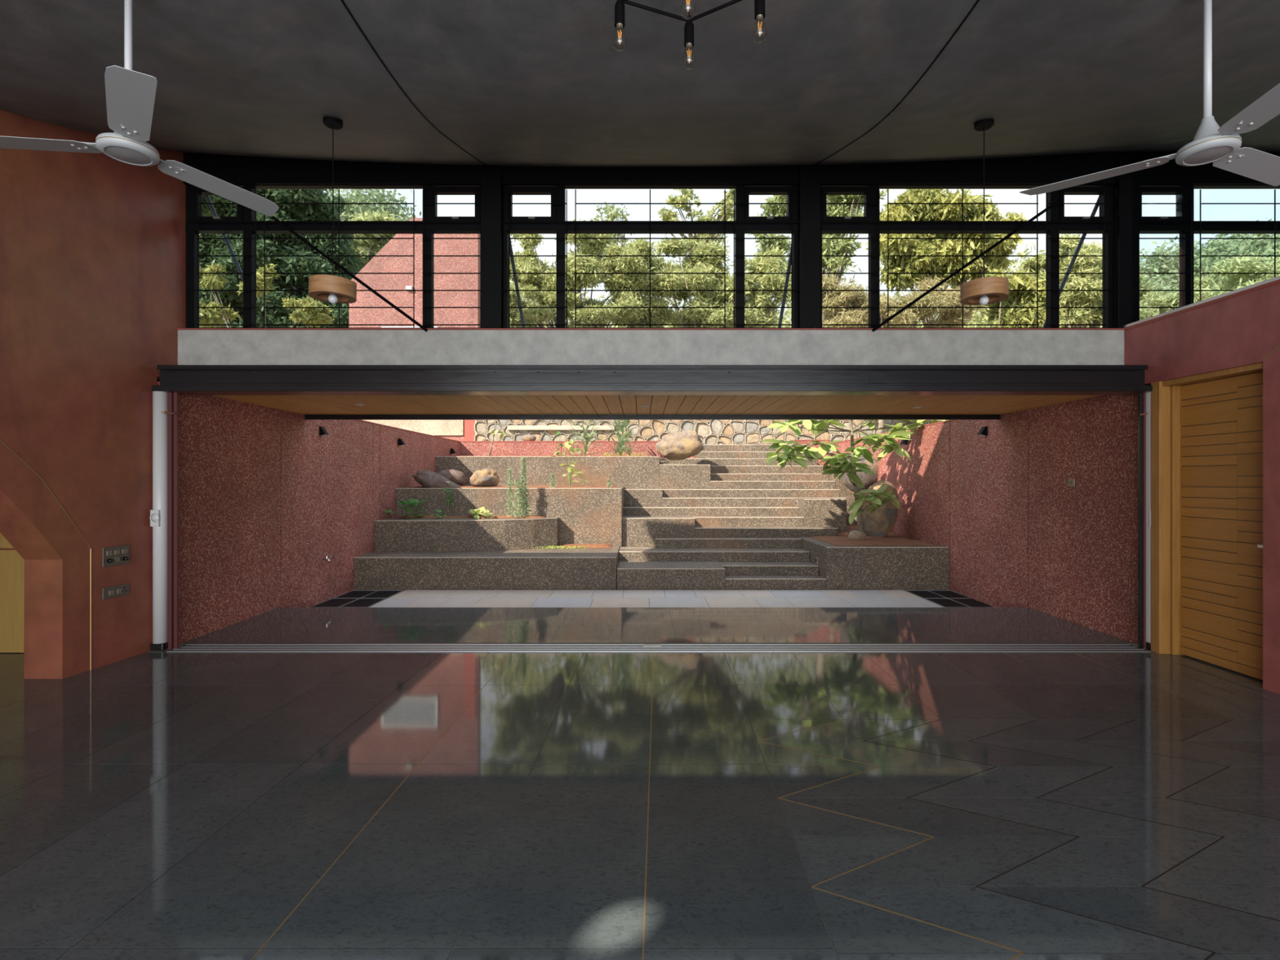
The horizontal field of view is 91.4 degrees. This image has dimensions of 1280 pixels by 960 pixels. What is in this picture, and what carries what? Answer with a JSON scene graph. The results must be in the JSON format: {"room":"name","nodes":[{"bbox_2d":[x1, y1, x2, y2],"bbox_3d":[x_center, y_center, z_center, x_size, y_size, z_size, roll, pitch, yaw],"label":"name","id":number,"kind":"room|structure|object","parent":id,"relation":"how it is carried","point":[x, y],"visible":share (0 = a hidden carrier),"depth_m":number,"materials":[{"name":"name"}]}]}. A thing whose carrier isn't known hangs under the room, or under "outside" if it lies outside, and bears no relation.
{"room":"empty living room","nodes":[
{"label":"empty living room","id":0,"kind":"room"},
{"bbox_2d":[0,109,186,679],"bbox_3d":[-4.783,-0.896,0.502,0.445,4.891,11.413,0,0,2],"label":"wall","id":1,"kind":"structure","parent":0,"point":[93,246],"depth_m":5.00,"materials":[{"name":"red paint"}]},
{"bbox_2d":[0,440,91,670],"bbox_3d":[-4.559,0.388,4.052,0.009,2.324,2.111,0,0,4],"label":"trim","id":2,"kind":"structure","parent":1,"relation":"attached to","point":[6,445],"depth_m":4.92,"materials":[{"name":"gold metal"}]},
{"bbox_2d":[102,544,129,567],"bbox_3d":[-4.449,0.641,5.287,0.040,0.164,0.251,0,0,4],"label":"switch plate","id":3,"kind":"object","parent":1,"relation":"attached to","point":[114,555],"visible":1,"depth_m":5.28,"materials":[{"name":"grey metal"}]},
{"bbox_2d":[102,582,129,599],"bbox_3d":[-4.460,0.947,5.312,0.016,0.100,0.252,0,0,4],"label":"switch plate","id":4,"kind":"object","parent":1,"relation":"attached to","point":[112,592],"visible":1,"depth_m":5.30,"materials":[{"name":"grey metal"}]},
{"bbox_2d":[156,382,459,644],"bbox_3d":[-4.544,0.448,10.577,0.309,2.805,9.648,0,0,-1],"label":"wall","id":5,"kind":"structure","parent":0,"point":[264,497],"depth_m":7.54,"materials":[{"name":"red"}]},
{"bbox_2d":[319,426,328,435],"bbox_3d":[-4.381,-0.676,8.652,0.098,0.130,0.100,0,0,0],"label":"wall light","id":6,"kind":"object","parent":5,"relation":"attached to","point":[322,432],"visible":1,"depth_m":8.61,"materials":[{"name":"black metal"}]},
{"bbox_2d":[151,364,1152,395],"bbox_3d":[0.160,-0.922,5.775,9.135,0.240,0.270,0,0,0],"label":"steel beam","id":7,"kind":"structure","parent":5,"relation":"attached to","point":[184,380],"depth_m":5.67,"materials":[{"name":"black metal"}]},
{"bbox_2d":[0,607,1279,959],"bbox_3d":[0.450,1.800,1.100,16.100,0.500,13.000,0,0,0],"label":"floor","id":8,"kind":"structure","parent":0,"point":[155,805],"depth_m":3.06,"materials":[{"name":"grey tile"}]},
{"bbox_2d":[150,391,168,650],"bbox_3d":[-4.374,0.371,5.688,0.120,2.347,0.138,0,0,0],"label":"pipe","id":9,"kind":"object","parent":8,"relation":"on","point":[158,515],"visible":1,"depth_m":5.66,"materials":[{"name":"white metal"}]},
{"bbox_2d":[160,643,1155,653],"bbox_3d":[0.160,1.550,5.768,8.920,0.020,0.325,0,0,0],"label":"sliding track","id":10,"kind":"object","parent":8,"relation":"on","point":[187,647],"visible":1,"depth_m":5.74,"materials":[{"name":"grey"}]},
{"bbox_2d":[161,392,178,649],"bbox_3d":[-4.272,0.374,5.688,0.097,2.352,0.127,0,0,-15],"label":"frame","id":11,"kind":"object","parent":10,"relation":"on","point":[172,411],"visible":1,"depth_m":5.71,"materials":[{"name":"black"}]},
{"bbox_2d":[1137,392,1147,649],"bbox_3d":[4.589,0.374,5.692,0.070,2.352,0.128,0,0,30],"label":"frame","id":12,"kind":"object","parent":10,"relation":"on","point":[1142,413],"visible":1,"depth_m":5.73,"materials":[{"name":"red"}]},
{"bbox_2d":[1146,391,1151,649],"bbox_3d":[4.672,0.371,5.700,0.094,2.347,0.100,0,0,0],"label":"frame","id":13,"kind":"object","parent":8,"relation":"on","point":[1148,393],"visible":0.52,"depth_m":5.68,"materials":[{"name":"white metal"}]},
{"bbox_2d":[0,0,1279,167],"bbox_3d":[1.750,-3.124,0.925,13.500,1.603,12.650,0,0,0],"label":"ceiling","id":14,"kind":"structure","parent":0,"point":[473,82],"depth_m":3.70,"materials":[{"name":"concrete"}]},
{"bbox_2d":[0,0,279,216],"bbox_3d":[-2.534,-1.956,3.040,1.309,0.844,1.325,0,0,0],"label":"ceiling fan","id":15,"kind":"object","parent":14,"relation":"hanging from","point":[131,94],"visible":1,"depth_m":2.91,"materials":[{"name":"white metal"}]},
{"bbox_2d":[308,116,356,303],"bbox_3d":[-2.112,-1.856,4.300,0.298,1.284,0.298,0,0,0],"label":"pendant lamp","id":16,"kind":"object","parent":14,"relation":"hanging from","point":[332,289],"visible":0.98,"depth_m":4.25,"materials":[{"name":"wood"}]},
{"bbox_2d":[612,0,767,69],"bbox_3d":[0.186,-2.025,2.389,0.610,0.622,0.479,0,0,5],"label":"chandelier","id":17,"kind":"object","parent":14,"relation":"hanging from","point":[759,5],"visible":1,"depth_m":2.50,"materials":[{"name":"black metal"}]},
{"bbox_2d":[614,0,624,30],"bbox_3d":[-0.081,-1.864,2.488,0.041,0.130,0.041,0,0,0],"label":"socket","id":18,"kind":"object","parent":17,"relation":"attached to","point":[620,4],"depth_m":2.47,"materials":[{"name":"black metal"}]},
{"bbox_2d":[684,14,693,49],"bbox_3d":[0.205,-1.864,2.600,0.041,0.130,0.041,0,0,0],"label":"socket","id":19,"kind":"object","parent":17,"relation":"attached to","point":[689,26],"depth_m":2.59,"materials":[{"name":"black metal"}]},
{"bbox_2d":[754,0,764,22],"bbox_3d":[0.468,-1.864,2.442,0.041,0.130,0.041,0,0,0],"label":"socket","id":20,"kind":"object","parent":17,"relation":"attached to","point":[759,5],"depth_m":2.43,"materials":[{"name":"black metal"}]},
{"bbox_2d":[182,151,1279,188],"bbox_3d":[1.960,-3.028,6.090,12.780,0.326,0.100,0,0,0],"label":"beam","id":21,"kind":"structure","parent":14,"relation":"attached to","point":[1048,169],"depth_m":6.04,"materials":[{"name":"black metal"}]},
{"bbox_2d":[960,118,1008,305],"bbox_3d":[2.405,-1.874,4.370,0.298,1.302,0.298,0,0,0],"label":"pendant lamp","id":22,"kind":"object","parent":14,"relation":"hanging from","point":[984,291],"visible":0.98,"depth_m":4.31,"materials":[{"name":"wood"}]},
{"bbox_2d":[1019,0,1279,195],"bbox_3d":[2.751,-1.970,2.861,1.347,0.840,1.266,0,0,0],"label":"ceiling fan","id":23,"kind":"object","parent":14,"relation":"hanging from","point":[1211,143],"visible":1,"depth_m":2.99,"materials":[{"name":"white metal"}]},
{"bbox_2d":[177,329,1124,364],"bbox_3d":[0.105,-1.242,6.120,9.050,0.385,0.300,0,0,0],"label":"wall","id":24,"kind":"structure","parent":0,"point":[195,347],"depth_m":5.97,"materials":[{"name":"grey paint"}]},
{"bbox_2d":[185,185,480,328],"bbox_3d":[-2.932,-2.161,6.067,2.993,1.458,0.156,0,0,0],"label":"window","id":25,"kind":"structure","parent":24,"relation":"in","point":[245,222],"depth_m":6.06,"materials":[{"name":"black metal"}]},
{"bbox_2d":[204,195,243,282],"bbox_3d":[-4.082,-2.331,6.200,0.522,1.126,0.036,0,0,0],"label":"diagonal brace","id":26,"kind":"object","parent":25,"relation":"attached to","point":[207,197],"visible":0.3,"depth_m":6.19,"materials":[{"name":"grey metal"}]},
{"bbox_2d":[269,216,427,332],"bbox_3d":[-2.853,-2.028,5.960,1.661,1.231,0.032,0,0,0],"label":"diagonal brace","id":27,"kind":"object","parent":24,"relation":"attached to","point":[275,219],"visible":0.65,"depth_m":5.95,"materials":[{"name":"black metal"}]},
{"bbox_2d":[480,164,503,328],"bbox_3d":[-1.426,-2.254,6.085,0.192,1.593,0.221,0,0,0],"label":"steel column","id":28,"kind":"structure","parent":24,"relation":"on","point":[491,192],"depth_m":5.97,"materials":[{"name":"black metal"}]},
{"bbox_2d":[509,233,524,327],"bbox_3d":[-1.237,-2.012,6.200,0.209,1.079,0.036,0,0,0],"label":"diagonal brace","id":29,"kind":"object","parent":28,"relation":"attached to","point":[511,253],"visible":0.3,"depth_m":6.19,"materials":[{"name":"grey metal"}]},
{"bbox_2d":[156,379,1102,419],"bbox_3d":[0.212,-0.932,7.090,9.744,0.275,2.340,0,0,0],"label":"ceiling","id":30,"kind":"structure","parent":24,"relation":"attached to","point":[313,406],"depth_m":7.36,"materials":[{"name":"brown wood"}]},
{"bbox_2d":[501,185,799,328],"bbox_3d":[0.103,-2.161,6.067,2.903,1.458,0.156,0,0,0],"label":"window","id":31,"kind":"structure","parent":24,"relation":"in","point":[557,223],"depth_m":6.06,"materials":[{"name":"black metal"}]},
{"bbox_2d":[177,328,1124,329],"bbox_3d":[0.105,-1.442,6.018,9.050,0.013,0.105,0,0,0],"label":"trim","id":32,"kind":"structure","parent":24,"relation":"on","point":[177,328],"depth_m":5.96,"materials":[{"name":"black"}]},
{"bbox_2d":[798,164,820,328],"bbox_3d":[1.627,-2.254,6.085,0.192,1.593,0.221,0,0,0],"label":"steel column","id":33,"kind":"structure","parent":24,"relation":"on","point":[809,192],"depth_m":5.97,"materials":[{"name":"black metal"}]},
{"bbox_2d":[777,247,791,327],"bbox_3d":[1.464,-2.012,6.200,0.203,1.078,0.036,0,0,0],"label":"diagonal brace","id":34,"kind":"object","parent":33,"relation":"attached to","point":[788,268],"visible":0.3,"depth_m":6.19,"materials":[{"name":"grey metal"}]},
{"bbox_2d":[871,202,1055,332],"bbox_3d":[3.085,-2.028,5.960,1.749,1.231,0.032,0,0,0],"label":"diagonal brace","id":35,"kind":"object","parent":24,"relation":"attached to","point":[1053,204],"visible":1,"depth_m":5.95,"materials":[{"name":"black metal"}]},
{"bbox_2d":[819,185,1115,328],"bbox_3d":[3.126,-2.161,6.067,2.943,1.458,0.156,0,0,0],"label":"window","id":36,"kind":"structure","parent":24,"relation":"in","point":[1055,223],"depth_m":6.06,"materials":[{"name":"black metal"}]},
{"bbox_2d":[1102,160,1139,328],"bbox_3d":[4.679,-2.254,6.085,0.192,1.593,0.221,0,0,0],"label":"steel column","id":37,"kind":"structure","parent":24,"relation":"on","point":[1126,194],"depth_m":5.97,"materials":[{"name":"black metal"}]},
{"bbox_2d":[1042,196,1098,327],"bbox_3d":[4.300,-2.182,6.200,0.637,1.425,0.036,0,0,0],"label":"diagonal brace","id":38,"kind":"object","parent":37,"relation":"attached to","point":[1096,206],"visible":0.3,"depth_m":6.19,"materials":[{"name":"grey metal"}]},
{"bbox_2d":[833,283,1279,693],"bbox_3d":[4.840,0.200,5.200,0.440,3.300,20.804,0,0,1],"label":"wall","id":39,"kind":"structure","parent":0,"point":[1012,526],"depth_m":6.79,"materials":[{"name":"red"}]},
{"bbox_2d":[977,426,987,435],"bbox_3d":[4.711,-0.672,8.597,0.098,0.130,0.100,0,0,0],"label":"wall light","id":40,"kind":"object","parent":39,"relation":"attached to","point":[984,430],"visible":1,"depth_m":8.55,"materials":[{"name":"black metal"}]},
{"bbox_2d":[1067,479,1075,486],"bbox_3d":[4.700,0.028,6.810,0.020,0.082,0.100,0,0,0],"label":"switch plate","id":41,"kind":"object","parent":39,"relation":"attached to","point":[1071,482],"visible":1,"depth_m":6.80,"materials":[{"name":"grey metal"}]},
{"bbox_2d":[1123,275,1279,328],"bbox_3d":[4.779,-1.462,0.385,0.322,0.025,11.170,0,0,0],"label":"trim","id":42,"kind":"structure","parent":39,"relation":"attached to","point":[1277,277],"depth_m":5.09,"materials":[{"name":"paint"}]},
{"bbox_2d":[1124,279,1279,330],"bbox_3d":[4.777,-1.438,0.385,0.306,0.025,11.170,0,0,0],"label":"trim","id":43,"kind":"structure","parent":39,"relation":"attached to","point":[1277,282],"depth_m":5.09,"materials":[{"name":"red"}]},
{"bbox_2d":[1151,362,1262,679],"bbox_3d":[4.777,0.335,5.154,0.305,2.430,1.012,0,0,0],"label":"door","id":44,"kind":"structure","parent":39,"relation":"in","point":[1206,428],"depth_m":5.25,"materials":[{"name":"brown wood"}]},
{"bbox_3d":[-6.150,0.150,5.660,2.700,2.800,0.080,0,0,0],"label":"wall","id":45,"kind":"structure","parent":0,"visible":0},
{"bbox_2d":[0,532,23,653],"bbox_3d":[-5.705,0.447,5.600,1.790,2.194,0.030,0,0,0],"label":"door","id":46,"kind":"structure","parent":45,"relation":"in","point":[11,563],"depth_m":5.59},
{"bbox_3d":[0.200,1.885,11.800,9.600,0.330,8.400,0,0,0],"label":"courtyard","id":47,"kind":"object","parent":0,"visible":0},
{"bbox_2d":[310,590,404,607],"bbox_3d":[-4.030,1.719,8.641,0.788,0.042,2.022,0,0,0],"label":"tiles","id":48,"kind":"object","parent":47,"relation":"on","point":[353,598],"visible":0.61,"depth_m":8.96,"materials":[{"name":"black"}]},
{"bbox_2d":[374,515,559,551],"bbox_3d":[-2.955,1.172,10.903,2.970,1.097,0.913,0,0,0],"label":"planter","id":49,"kind":"object","parent":47,"relation":"on","point":[425,533],"visible":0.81,"depth_m":10.52,"materials":[{"name":"stone"}]},
{"bbox_2d":[395,498,428,518],"bbox_3d":[-3.998,0.509,10.986,0.545,0.375,0.573,0,0,-43],"label":"leafy weed","id":50,"kind":"object","parent":49,"relation":"in","point":[412,502],"visible":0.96,"depth_m":10.98,"materials":[{"name":"green plant"}]},
{"bbox_2d":[442,481,454,507],"bbox_3d":[-3.470,0.264,11.296,0.273,0.474,0.217,0,0,20],"label":"leafy weed","id":51,"kind":"object","parent":49,"relation":"in","point":[445,489],"visible":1,"depth_m":11.30,"materials":[{"name":"green plant"}]},
{"bbox_2d":[466,506,484,519],"bbox_3d":[-2.943,0.580,11.041,0.332,0.208,0.402,0,0,0],"label":"leafy weed","id":52,"kind":"object","parent":49,"relation":"on","point":[472,512],"visible":0.94,"depth_m":11.07,"materials":[{"name":"green plant"}]},
{"bbox_2d":[477,507,497,518],"bbox_3d":[-2.709,0.587,10.972,0.313,0.193,0.240,0,0,26],"label":"leafy weed","id":53,"kind":"object","parent":49,"relation":"on","point":[484,510],"visible":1,"depth_m":11.01,"materials":[{"name":"green plant"}]},
{"bbox_2d":[504,466,514,516],"bbox_3d":[-2.317,0.228,11.156,0.199,0.960,0.171,0,0,27],"label":"herb","id":54,"kind":"object","parent":49,"relation":"on","point":[509,482],"visible":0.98,"depth_m":11.14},
{"bbox_2d":[509,480,530,518],"bbox_3d":[-2.149,0.331,11.053,0.378,0.721,0.272,0,0,21],"label":"herb","id":55,"kind":"object","parent":49,"relation":"on","point":[517,484],"visible":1,"depth_m":11.04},
{"bbox_2d":[513,456,532,517],"bbox_3d":[-2.065,0.142,11.098,0.309,1.140,0.211,0,0,-33],"label":"herb","id":56,"kind":"object","parent":49,"relation":"on","point":[522,459],"visible":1,"depth_m":11.10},
{"bbox_2d":[354,543,619,590],"bbox_3d":[-2.403,1.432,10.539,4.074,0.577,1.723,0,0,0],"label":"planter","id":57,"kind":"object","parent":47,"relation":"on","point":[593,566],"visible":0.91,"depth_m":9.68,"materials":[{"name":"stone"}]},
{"bbox_2d":[533,545,585,549],"bbox_3d":[-1.553,1.182,10.971,1.203,0.069,0.365,0,0,0],"label":"grass","id":58,"kind":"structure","parent":57,"relation":"on","point":[550,546],"depth_m":10.94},
{"bbox_2d":[395,484,624,546],"bbox_3d":[-2.388,0.908,12.480,4.115,1.623,2.237,0,0,0],"label":"planter","id":59,"kind":"object","parent":47,"relation":"on","point":[587,514],"visible":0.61,"depth_m":11.37,"materials":[{"name":"stone"}]},
{"bbox_2d":[412,470,461,488],"bbox_3d":[-3.753,0.093,11.741,1.026,0.559,0.732,0,0,0],"label":"boulder","id":60,"kind":"object","parent":59,"relation":"on","point":[426,478],"visible":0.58,"depth_m":11.49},
{"bbox_2d":[437,469,467,485],"bbox_3d":[-3.641,-0.026,12.099,0.572,0.354,0.451,0,0,0],"label":"boulder","id":61,"kind":"object","parent":59,"relation":"on","point":[459,477],"visible":0.66,"depth_m":11.96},
{"bbox_2d":[469,468,499,486],"bbox_3d":[-2.959,-0.026,11.899,0.526,0.394,0.503,0,0,16],"label":"boulder","id":62,"kind":"object","parent":59,"relation":"on","point":[487,477],"visible":0.94,"depth_m":11.73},
{"bbox_2d":[548,471,557,487],"bbox_3d":[-1.619,0.011,11.707,0.174,0.353,0.154,0,0,-43],"label":"herb","id":63,"kind":"object","parent":59,"relation":"on","point":[553,475],"visible":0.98,"depth_m":11.69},
{"bbox_2d":[550,438,587,486],"bbox_3d":[-1.310,-0.323,11.961,0.684,0.930,0.727,0,0,35],"label":"leafy shrub","id":64,"kind":"object","parent":59,"relation":"on","point":[571,449],"visible":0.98,"depth_m":11.85,"materials":[{"name":"green plant"}]},
{"bbox_2d":[435,455,659,488],"bbox_3d":[-2.011,0.577,14.493,4.877,2.286,1.793,0,0,0],"label":"planter","id":65,"kind":"object","parent":47,"relation":"on","point":[634,472],"visible":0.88,"depth_m":13.60,"materials":[{"name":"concrete"}]},
{"bbox_2d":[488,419,506,455],"bbox_3d":[-3.179,-1.346,13.998,0.425,1.691,0.259,0,0,-22],"label":"sapling","id":66,"kind":"object","parent":65,"relation":"on","point":[495,432],"visible":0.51,"depth_m":13.99,"materials":[{"name":"green plant"}]},
{"bbox_2d":[459,440,694,458],"bbox_3d":[-1.550,-0.655,15.500,5.800,0.610,0.220,0,0,0],"label":"wall","id":67,"kind":"structure","parent":65,"relation":"on","point":[541,448],"depth_m":15.40,"materials":[{"name":"red"}]},
{"bbox_2d":[521,434,536,440],"bbox_3d":[-2.765,-1.040,15.552,0.370,0.198,0.274,0,0,0],"label":"boulder","id":68,"kind":"object","parent":67,"relation":"on","point":[527,437],"visible":0.93,"depth_m":15.45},
{"bbox_2d":[567,419,606,456],"bbox_3d":[-1.254,-1.099,14.217,1.035,1.216,0.994,0,0,0],"label":"oleander","id":69,"kind":"object","parent":65,"relation":"on","point":[590,435],"visible":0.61,"depth_m":14.12,"materials":[{"name":"green plant"}]},
{"bbox_2d":[606,419,637,455],"bbox_3d":[-0.418,-1.167,14.421,0.874,1.304,0.926,0,0,0],"label":"oleander","id":70,"kind":"object","parent":65,"relation":"on","point":[620,428],"visible":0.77,"depth_m":14.31,"materials":[{"name":"green plant"}]},
{"bbox_2d":[655,430,703,460],"bbox_3d":[0.892,-0.776,14.097,1.092,0.664,0.821,0,0,0],"label":"boulder","id":71,"kind":"object","parent":65,"relation":"on","point":[682,445],"visible":1,"depth_m":13.81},
{"bbox_2d":[369,590,942,607],"bbox_3d":[0.220,1.715,8.640,7.674,0.030,2.034,0,0,0],"label":"stone paving","id":72,"kind":"object","parent":47,"relation":"on","point":[406,598],"visible":0.56,"depth_m":8.95,"materials":[{"name":"stone"}]},
{"bbox_2d":[617,444,846,591],"bbox_3d":[1.942,0.410,13.038,4.614,2.619,6.722,0,0,0],"label":"steps","id":73,"kind":"structure","parent":47,"relation":"on","point":[723,517],"depth_m":11.78,"materials":[{"name":"stone"}]},
{"bbox_2d":[793,440,830,466],"bbox_3d":[4.380,-0.685,15.950,0.880,0.670,0.220,0,0,0],"label":"wall","id":74,"kind":"structure","parent":73,"relation":"on","point":[803,442],"depth_m":15.85,"materials":[{"name":"red"}]},
{"bbox_2d":[822,471,859,496],"bbox_3d":[4.532,0.736,14.605,0.555,1.968,1.990,0,0,0],"label":"planter","id":75,"kind":"object","parent":47,"relation":"on","point":[843,490],"visible":0.02,"depth_m":13.61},
{"bbox_2d":[839,496,862,525],"bbox_3d":[4.505,1.035,13.160,0.610,1.370,0.880,0,0,0],"label":"planter","id":76,"kind":"object","parent":47,"relation":"on","point":[849,500],"visible":0.13,"depth_m":12.72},
{"bbox_2d":[839,454,878,492],"bbox_3d":[4.570,-0.158,12.895,0.874,0.845,0.807,0,0,0],"label":"boulder","id":77,"kind":"object","parent":76,"relation":"on","point":[868,480],"visible":0.36,"depth_m":12.58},
{"bbox_2d":[846,524,892,533],"bbox_3d":[4.370,1.309,12.310,0.859,0.821,0.820,0,0,0],"label":"planter","id":78,"kind":"object","parent":47,"relation":"on","point":[855,527],"visible":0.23,"depth_m":12.00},
{"bbox_2d":[797,536,949,590],"bbox_3d":[3.838,1.353,10.562,1.904,0.734,1.771,0,0,0],"label":"planter","id":79,"kind":"object","parent":47,"relation":"on","point":[873,562],"visible":0.91,"depth_m":9.68,"materials":[{"name":"stone"}]},
{"bbox_2d":[760,419,949,539],"bbox_3d":[3.629,-0.354,10.552,3.203,2.940,1.123,0,0,-4],"label":"tree","id":80,"kind":"object","parent":79,"relation":"in","point":[840,462],"visible":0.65,"depth_m":10.44,"materials":[{"name":"green plant"}]},
{"bbox_2d":[848,530,866,539],"bbox_3d":[3.684,0.960,10.605,0.300,0.214,0.247,0,0,0],"label":"boulder","id":81,"kind":"object","parent":79,"relation":"on","point":[859,535],"visible":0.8,"depth_m":10.52,"materials":[{"name":"stone"}]},
{"bbox_2d":[860,480,898,537],"bbox_3d":[4.290,0.573,11.205,0.644,1.164,0.637,0,0,-20],"label":"boulder","id":82,"kind":"object","parent":79,"relation":"on","point":[882,521],"visible":0.64,"depth_m":10.97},
{"bbox_2d":[903,590,995,607],"bbox_3d":[4.430,1.719,8.641,0.708,0.042,2.022,0,0,0],"label":"drain grate","id":83,"kind":"object","parent":47,"relation":"on","point":[944,598],"visible":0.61,"depth_m":8.96,"materials":[{"name":"black"}]},
{"bbox_3d":[6.665,0.058,6.135,3.470,2.985,0.330,0,0,0],"label":"wall","id":84,"kind":"structure","parent":0,"visible":0},
{"bbox_2d":[1139,185,1279,307],"bbox_3d":[6.155,-2.161,6.067,2.996,1.458,0.156,0,0,0],"label":"window","id":85,"kind":"structure","parent":84,"relation":"in","point":[1184,224],"depth_m":6.06,"materials":[{"name":"black metal"}]},
{"label":"outside","id":86,"kind":"structure","parent":0,"visible":0},
{"bbox_2d":[348,217,479,440],"bbox_3d":[-8.778,-4.616,20.825,6.823,8.132,0.450,0,0,0],"label":"wall","id":87,"kind":"structure","parent":86,"point":[454,429],"depth_m":20.70,"materials":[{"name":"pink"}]},
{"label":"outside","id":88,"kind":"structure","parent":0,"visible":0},
{"bbox_3d":[32.540,-0.325,11.385,54.920,0.750,10.070,0,0,0],"label":"ground","id":89,"kind":"structure","parent":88,"visible":0},
{"bbox_2d":[978,265,1068,327],"bbox_3d":[9.108,-2.885,15.007,2.500,4.597,1.348,0,0,-7],"label":"tree","id":90,"kind":"object","parent":89,"relation":"on","point":[1016,282],"visible":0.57,"depth_m":14.78,"materials":[{"name":"green plant"}]},
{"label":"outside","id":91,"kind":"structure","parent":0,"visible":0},
{"bbox_2d":[1088,275,1231,327],"bbox_3d":[20.000,-18.887,83.205,300.000,36.373,133.590,0,0,0],"label":"hills","id":92,"kind":"structure","parent":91,"point":[1197,275],"depth_m":78.46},
{"bbox_2d":[199,262,334,327],"bbox_3d":[-13.476,-4.097,21.532,5.712,6.895,1.994,0,0,2],"label":"tree","id":93,"kind":"object","parent":92,"relation":"on","point":[308,315],"visible":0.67,"depth_m":21.38,"materials":[{"name":"green plant"}]},
{"bbox_2d":[199,189,365,327],"bbox_3d":[-14.484,-6.607,23.973,8.567,11.360,4.916,0,0,-7],"label":"tree","id":94,"kind":"object","parent":92,"relation":"on","point":[286,212],"visible":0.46,"depth_m":23.15,"materials":[{"name":"green plant"}]},
{"bbox_2d":[200,240,371,327],"bbox_3d":[-15.779,-6.871,26.663,8.548,11.105,6.590,0,0,-15],"label":"leafy tree","id":95,"kind":"object","parent":92,"relation":"on","point":[355,245],"visible":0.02,"depth_m":26.78,"materials":[{"name":"green plant"}]},
{"bbox_2d":[199,189,421,326],"bbox_3d":[-36.502,-23.346,77.892,74.446,37.759,59.478,0,0,0],"label":"trees","id":96,"kind":"object","parent":92,"relation":"on","point":[357,197],"visible":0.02,"depth_m":81.94,"materials":[{"name":"green plant"}]},
{"bbox_2d":[341,208,404,308],"bbox_3d":[-13.288,-7.250,29.766,4.524,11.198,3.567,0,0,20],"label":"leafy tree","id":97,"kind":"object","parent":92,"relation":"on","point":[369,247],"visible":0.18,"depth_m":29.37,"materials":[{"name":"green plant"}]},
{"bbox_2d":[509,218,657,327],"bbox_3d":[-2.862,-5.454,24.087,6.916,8.920,3.470,0,0,0],"label":"feathery tree","id":98,"kind":"object","parent":92,"relation":"on","point":[588,246],"visible":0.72,"depth_m":23.33,"materials":[{"name":"green plant"}]},
{"bbox_2d":[589,200,635,327],"bbox_3d":[-1.577,-9.794,37.851,2.714,14.496,2.894,0,0,-30],"label":"bare tree","id":99,"kind":"object","parent":92,"relation":"on","point":[615,215],"visible":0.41,"depth_m":37.69,"materials":[{"name":"green plant"}]},
{"bbox_2d":[656,189,733,294],"bbox_3d":[3.229,-9.026,34.176,4.785,13.853,2.340,0,0,0],"label":"tree","id":100,"kind":"object","parent":92,"relation":"on","point":[668,215],"visible":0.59,"depth_m":33.82,"materials":[{"name":"green plant"}]},
{"bbox_2d":[601,233,791,327],"bbox_3d":[2.500,-5.466,25.212,8.194,8.719,3.824,0,0,-5],"label":"feathery tree","id":101,"kind":"object","parent":92,"relation":"on","point":[692,264],"visible":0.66,"depth_m":24.63,"materials":[{"name":"green plant"}]},
{"bbox_2d":[474,419,950,453],"bbox_3d":[2.780,-1.536,20.665,16.459,2.188,0.570,0,0,0],"label":"wall","id":102,"kind":"structure","parent":92,"relation":"on","point":[711,432],"depth_m":20.51,"materials":[{"name":"stone"}]},
{"bbox_2d":[509,242,1102,327],"bbox_3d":[8.908,-7.921,35.928,41.453,13.217,12.681,0,0,0],"label":"woods","id":103,"kind":"object","parent":92,"relation":"on","point":[979,318],"visible":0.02,"depth_m":33.45,"materials":[{"name":"green plant"}]},
{"bbox_2d":[747,189,887,323],"bbox_3d":[8.497,-8.100,30.006,6.785,12.891,2.888,0,0,3],"label":"tree","id":104,"kind":"object","parent":92,"relation":"on","point":[829,247],"visible":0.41,"depth_m":29.56,"materials":[{"name":"green plant"}]},
{"bbox_2d":[822,271,988,434],"bbox_3d":[7.323,-3.340,18.083,5.514,5.456,2.552,0,0,0],"label":"tree","id":105,"kind":"object","parent":92,"relation":"on","point":[829,299],"visible":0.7,"depth_m":17.63,"materials":[{"name":"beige plant"}]},
{"bbox_2d":[864,189,1028,423],"bbox_3d":[9.187,-4.906,18.971,4.673,8.593,2.419,0,0,5],"label":"tree","id":106,"kind":"object","parent":92,"relation":"on","point":[897,212],"visible":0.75,"depth_m":18.53,"materials":[{"name":"green plant"}]},
{"bbox_2d":[1019,233,1159,327],"bbox_3d":[17.243,-5.288,24.034,4.742,8.606,3.274,0,0,29],"label":"feathery tree","id":107,"kind":"object","parent":92,"relation":"on","point":[1082,264],"visible":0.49,"depth_m":23.50,"materials":[{"name":"green plant"}]},
{"bbox_2d":[1139,217,1279,296],"bbox_3d":[79.583,-18.306,74.537,124.161,31.109,58.606,0,0,0],"label":"trees","id":108,"kind":"object","parent":92,"relation":"on","point":[1229,246],"visible":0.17,"depth_m":76.92,"materials":[{"name":"green plant"}]},
{"bbox_2d":[1140,249,1279,314],"bbox_3d":[25.358,-5.667,26.101,12.663,8.918,4.748,0,0,5],"label":"feathery tree","id":109,"kind":"object","parent":92,"relation":"on","point":[1255,265],"visible":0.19,"depth_m":25.28,"materials":[{"name":"green plant"}]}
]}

